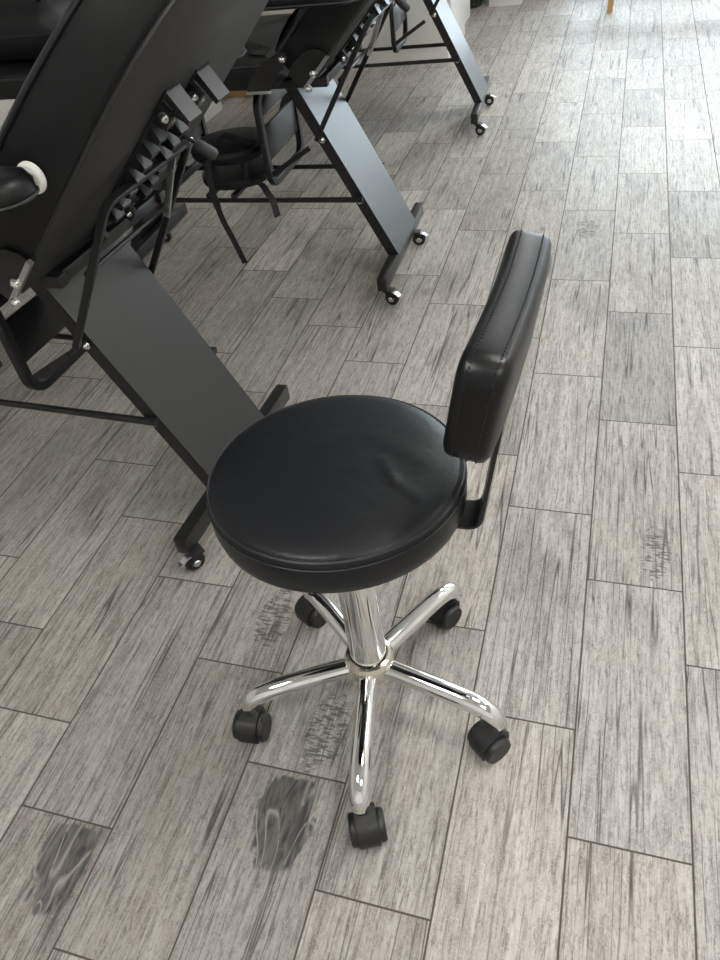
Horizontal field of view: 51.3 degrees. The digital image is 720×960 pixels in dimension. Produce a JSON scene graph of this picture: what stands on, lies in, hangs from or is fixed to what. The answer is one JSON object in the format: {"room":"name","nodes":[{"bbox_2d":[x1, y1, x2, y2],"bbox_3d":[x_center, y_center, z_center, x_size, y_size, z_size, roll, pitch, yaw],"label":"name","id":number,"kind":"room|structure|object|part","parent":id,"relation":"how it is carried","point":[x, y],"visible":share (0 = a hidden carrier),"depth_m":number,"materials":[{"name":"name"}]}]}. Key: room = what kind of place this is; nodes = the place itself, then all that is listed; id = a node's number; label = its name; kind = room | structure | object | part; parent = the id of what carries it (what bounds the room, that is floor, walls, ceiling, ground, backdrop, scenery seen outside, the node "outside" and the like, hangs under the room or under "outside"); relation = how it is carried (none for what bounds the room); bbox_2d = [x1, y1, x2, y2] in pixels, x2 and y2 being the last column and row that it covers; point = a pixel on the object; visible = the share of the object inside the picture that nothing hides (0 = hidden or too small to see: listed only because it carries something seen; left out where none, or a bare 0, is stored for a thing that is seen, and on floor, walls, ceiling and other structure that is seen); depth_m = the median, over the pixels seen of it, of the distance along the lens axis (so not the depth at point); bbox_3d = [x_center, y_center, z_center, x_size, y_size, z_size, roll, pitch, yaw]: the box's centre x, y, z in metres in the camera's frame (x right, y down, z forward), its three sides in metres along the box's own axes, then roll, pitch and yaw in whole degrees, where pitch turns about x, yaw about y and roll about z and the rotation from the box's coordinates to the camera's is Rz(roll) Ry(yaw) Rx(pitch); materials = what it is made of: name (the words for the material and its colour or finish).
{"room":"service shop","nodes":[
{"label":"service shop","id":0,"kind":"room"},
{"bbox_2d":[0,99,14,112],"bbox_3d":[-3.001,-2.063,2.630,0.100,2.850,9.800,6,44,16],"label":"wall","id":1,"kind":"structure","parent":0,"point":[4,104],"depth_m":4.84,"materials":[{"name":"white paint"}]},
{"bbox_2d":[0,108,10,129],"bbox_3d":[-2.791,-1.049,3.543,0.015,0.090,9.600,6,44,16],"label":"baseboard","id":2,"kind":"structure","parent":1,"relation":"attached to","point":[3,115],"depth_m":4.81,"materials":[{"name":"paint"}]},
{"bbox_2d":[0,0,719,959],"bbox_3d":[0.369,-0.657,2.702,6.800,0.060,9.800,6,44,16],"label":"floor","id":3,"kind":"structure","parent":0,"point":[135,824],"depth_m":1.73,"materials":[{"name":"grey wood"}]},
{"bbox_2d":[0,0,289,569],"bbox_3d":[-0.878,-0.556,1.769,1.772,1.329,0.876,8,45,18],"label":"chair","id":4,"kind":"object","parent":3,"relation":"on","point":[115,98],"visible":0.9,"depth_m":1.42,"materials":[{"name":"black leather"}]},
{"bbox_3d":[-0.768,-0.504,1.768,0.012,0.050,0.310,8,45,18],"label":"cross plate","id":5,"kind":"part","parent":4,"relation":"part of","materials":[{"name":"black metal"}]},
{"bbox_3d":[-0.650,-0.377,1.384,0.129,0.107,0.003,8,45,18],"label":"hinge plate","id":6,"kind":"part","parent":4,"relation":"part of","materials":[{"name":"black metal"}]},
{"bbox_2d":[17,161,46,194],"bbox_3d":[-0.532,-0.488,1.214,0.053,0.053,0.013,8,45,18],"label":"washer","id":7,"kind":"object","parent":4,"relation":"in","point":[38,169],"depth_m":1.20,"materials":[{"name":"white plastic"}]},
{"bbox_3d":[-0.531,-0.481,1.202,0.024,0.030,0.050,8,45,18],"label":"armrest","id":8,"kind":"part","parent":4,"relation":"part of","materials":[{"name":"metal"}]},
{"bbox_3d":[-0.755,-0.420,1.846,0.012,0.110,0.310,8,45,18],"label":"cross plate","id":9,"kind":"part","parent":4,"relation":"part of","materials":[{"name":"black metal"}]},
{"bbox_3d":[-0.757,-0.429,1.837,0.022,0.321,0.356,8,45,18],"label":"leg rest frame","id":10,"kind":"part","parent":4,"relation":"part of","materials":[{"name":"black metal"}]},
{"bbox_3d":[-0.726,-0.259,1.747,0.168,0.106,0.006,8,45,18],"label":"link arm","id":11,"kind":"part","parent":4,"relation":"part of"},
{"bbox_3d":[-0.383,-0.739,1.353,0.631,0.603,0.600,8,45,18],"label":"backrest","id":12,"kind":"part","parent":4,"relation":"part of","materials":[{"name":"black leather"}]},
{"bbox_3d":[-0.912,-0.588,1.753,0.820,0.025,0.425,8,45,18],"label":"seat frame","id":13,"kind":"part","parent":4,"relation":"part of","materials":[{"name":"black metal"}]},
{"bbox_3d":[-0.502,-0.523,1.625,0.011,0.011,0.326,8,45,18],"label":"cross rod","id":14,"kind":"part","parent":4,"relation":"part of","materials":[{"name":"black metal"}]},
{"bbox_3d":[-0.495,-0.308,1.835,0.335,0.612,0.286,8,45,18],"label":"leg panel","id":15,"kind":"part","parent":4,"relation":"part of","materials":[{"name":"grey metal"}]},
{"bbox_3d":[-0.313,-0.662,1.320,0.044,0.058,0.048,8,45,18],"label":"plate","id":16,"kind":"part","parent":4,"relation":"part of","materials":[{"name":"grey metal"}]},
{"bbox_3d":[-0.421,0.192,1.803,0.039,0.015,0.020,-31,47,-22],"label":"brake lever","id":17,"kind":"part","parent":4,"relation":"part of","materials":[{"name":"metal"}]},
{"bbox_3d":[-0.403,-0.699,1.616,0.120,0.075,0.010,-10,42,-1],"label":"release handle","id":18,"kind":"part","parent":4,"relation":"part of","materials":[{"name":"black metal"}]},
{"bbox_3d":[-0.277,-0.738,1.397,0.044,0.058,0.048,8,45,18],"label":"plate","id":19,"kind":"part","parent":4,"relation":"part of","materials":[{"name":"grey metal"}]},
{"bbox_2d":[204,101,222,122],"bbox_3d":[-1.203,-2.302,4.460,0.620,0.330,0.420,6,44,16],"label":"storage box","id":20,"kind":"object","parent":3,"relation":"on","point":[213,109],"visible":0.06,"depth_m":4.51,"materials":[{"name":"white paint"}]},
{"bbox_2d":[0,0,428,304],"bbox_3d":[-0.406,-1.372,2.576,1.772,1.329,0.876,6,44,15],"label":"chair","id":21,"kind":"object","parent":3,"relation":"on","point":[292,53],"visible":0.63,"depth_m":2.52,"materials":[{"name":"metal"}]},
{"bbox_2d":[0,0,71,60],"bbox_3d":[-1.083,-1.620,2.602,0.409,0.190,0.549,6,44,15],"label":"bed pillow","id":22,"kind":"object","parent":21,"relation":"on","point":[26,26],"visible":0.51,"depth_m":2.39,"materials":[{"name":"black leather"}]},
{"bbox_3d":[-0.756,-1.215,2.863,0.335,0.612,0.286,6,44,15],"label":"leg panel","id":23,"kind":"part","parent":21,"relation":"part of","materials":[{"name":"black metal"}]},
{"bbox_3d":[-0.656,-1.288,2.753,0.022,0.321,0.356,6,44,15],"label":"leg rest frame","id":24,"kind":"part","parent":21,"relation":"part of","materials":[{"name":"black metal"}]},
{"bbox_3d":[-0.655,-1.279,2.761,0.012,0.110,0.310,6,44,15],"label":"cross plate","id":25,"kind":"part","parent":21,"relation":"part of","materials":[{"name":"grey metal"}]},
{"bbox_2d":[223,13,291,89],"bbox_3d":[-0.423,-1.444,2.513,0.508,0.090,0.600,6,44,15],"label":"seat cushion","id":26,"kind":"object","parent":21,"relation":"on","point":[256,69],"depth_m":2.28,"materials":[{"name":"black leather"}]},
{"bbox_3d":[-0.279,-1.213,2.234,0.149,0.104,0.003,6,44,15],"label":"hinge plate","id":27,"kind":"part","parent":21,"relation":"part of","materials":[{"name":"black metal"}]},
{"bbox_3d":[-0.294,-1.325,2.580,0.012,0.050,0.310,6,44,15],"label":"cross plate","id":28,"kind":"part","parent":21,"relation":"part of","materials":[{"name":"grey metal"}]},
{"bbox_3d":[-0.282,-1.250,2.649,0.022,0.321,0.356,6,44,15],"label":"leg rest frame","id":29,"kind":"part","parent":21,"relation":"part of","materials":[{"name":"black metal"}]},
{"bbox_3d":[-0.281,-1.241,2.657,0.012,0.110,0.310,6,44,15],"label":"cross plate","id":30,"kind":"part","parent":21,"relation":"part of","materials":[{"name":"grey metal"}]},
{"bbox_3d":[-0.241,-1.083,2.559,0.168,0.106,0.006,6,44,15],"label":"link arm","id":31,"kind":"part","parent":21,"relation":"part of"},
{"bbox_3d":[-0.440,-1.403,2.559,0.820,0.025,0.425,6,44,15],"label":"seat frame","id":32,"kind":"part","parent":21,"relation":"part of","materials":[{"name":"black metal"}]},
{"bbox_3d":[-0.154,-1.206,2.200,0.129,0.108,0.003,6,44,15],"label":"hinge plate","id":33,"kind":"part","parent":21,"relation":"part of","materials":[{"name":"black metal"}]},
{"bbox_3d":[0.100,-1.578,2.184,0.631,0.603,0.600,6,44,15],"label":"backrest","id":34,"kind":"part","parent":21,"relation":"part of","materials":[{"name":"black leather"}]},
{"bbox_3d":[-0.022,-1.355,2.448,0.011,0.011,0.326,6,44,15],"label":"cross rod","id":35,"kind":"part","parent":21,"relation":"part of","materials":[{"name":"black metal"}]},
{"bbox_3d":[-0.016,-1.139,2.657,0.335,0.612,0.286,6,44,15],"label":"leg panel","id":36,"kind":"part","parent":21,"relation":"part of","materials":[{"name":"grey metal"}]},
{"bbox_3d":[0.130,-0.651,2.626,0.039,0.015,0.020,17,48,25],"label":"brake lever","id":37,"kind":"part","parent":21,"relation":"part of","materials":[{"name":"metal"}]},
{"bbox_2d":[191,127,280,263],"bbox_3d":[-0.420,-1.089,2.829,0.383,0.419,0.385,6,44,16],"label":"stool","id":38,"kind":"object","parent":3,"relation":"on","point":[238,165],"visible":0.84,"depth_m":2.71,"materials":[{"name":"black leather"}]},
{"bbox_2d":[227,91,252,96],"bbox_3d":[-0.924,-2.665,4.940,1.200,0.150,0.460,6,44,16],"label":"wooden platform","id":39,"kind":"object","parent":3,"relation":"on","point":[232,93],"visible":0.02,"depth_m":4.78,"materials":[{"name":"brown wood"}]},
{"bbox_2d":[261,0,469,65],"bbox_3d":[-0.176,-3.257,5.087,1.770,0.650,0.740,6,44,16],"label":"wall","id":40,"kind":"structure","parent":3,"relation":"on","point":[427,33],"depth_m":4.84,"materials":[{"name":"white paint"}]},
{"bbox_2d":[206,229,551,849],"bbox_3d":[-0.010,0.132,1.203,0.532,0.892,0.562,6,44,16],"label":"stool","id":41,"kind":"object","parent":3,"relation":"on","point":[348,496],"visible":1,"depth_m":1.07,"materials":[{"name":"black leather"}]},
{"bbox_3d":[-0.120,0.397,1.449,0.231,0.075,0.037,-13,43,-5],"label":"leg","id":42,"kind":"part","parent":41,"relation":"part of","materials":[{"name":"silver metal"}]},
{"bbox_3d":[-0.055,0.289,1.556,0.037,0.075,0.227,-27,46,-19],"label":"leg","id":43,"kind":"part","parent":41,"relation":"part of","materials":[{"name":"silver metal"}]},
{"bbox_2d":[208,395,466,593],"bbox_3d":[-0.035,0.004,1.131,0.388,0.097,0.389,6,44,16],"label":"seat cushion","id":44,"kind":"object","parent":41,"relation":"on","point":[338,493],"depth_m":1.05,"materials":[{"name":"black leather"}]},
{"bbox_3d":[0.007,0.468,1.351,0.037,0.075,0.246,-1,43,8],"label":"leg","id":45,"kind":"part","parent":41,"relation":"part of","materials":[{"name":"silver metal"}]},
{"bbox_3d":[0.127,0.280,1.534,0.037,0.075,0.247,30,55,34],"label":"leg","id":46,"kind":"part","parent":41,"relation":"part of","materials":[{"name":"silver metal"}]},
{"bbox_3d":[0.156,0.400,1.400,0.245,0.075,0.037,15,47,24],"label":"leg","id":47,"kind":"part","parent":41,"relation":"part of","materials":[{"name":"silver metal"}]},
{"bbox_2d":[279,0,496,134],"bbox_3d":[0.068,-2.479,3.698,1.772,1.329,0.876,4,44,14],"label":"chair","id":48,"kind":"object","parent":3,"relation":"on","point":[440,12],"visible":0.46,"depth_m":3.78,"materials":[{"name":"metal"}]},
{"bbox_3d":[0.193,-2.361,3.774,0.022,0.321,0.356,4,44,14],"label":"leg rest frame","id":49,"kind":"part","parent":48,"relation":"part of","materials":[{"name":"black metal"}]},
{"bbox_3d":[0.194,-2.351,3.783,0.012,0.110,0.310,4,44,14],"label":"cross plate","id":50,"kind":"part","parent":48,"relation":"part of","materials":[{"name":"grey metal"}]},
{"bbox_3d":[0.242,-2.195,3.684,0.168,0.106,0.006,4,44,14],"label":"link arm","id":51,"kind":"part","parent":48,"relation":"part of"},
{"bbox_3d":[0.462,-2.258,3.791,0.335,0.612,0.286,4,44,14],"label":"leg panel","id":52,"kind":"part","parent":48,"relation":"part of","materials":[{"name":"grey metal"}]},
{"bbox_2d":[470,0,485,8],"bbox_3d":[0.855,-3.848,5.791,0.278,0.333,0.279,6,44,16],"label":"potted plant","id":53,"kind":"object","parent":3,"relation":"on","point":[473,3],"visible":0.55,"depth_m":5.82,"materials":[{"name":"green plant"}]},
{"bbox_2d":[489,0,523,6],"bbox_3d":[1.129,-3.893,5.729,0.250,0.420,0.260,6,44,16],"label":"pedestal","id":54,"kind":"object","parent":3,"relation":"on","point":[492,3],"visible":1,"depth_m":5.77,"materials":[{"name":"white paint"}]},
{"bbox_2d":[607,0,613,12],"bbox_3d":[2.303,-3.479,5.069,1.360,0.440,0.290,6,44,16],"label":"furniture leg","id":55,"kind":"object","parent":3,"relation":"on","point":[610,2],"visible":1,"depth_m":5.26,"materials":[{"name":"brown wood"}]}
]}

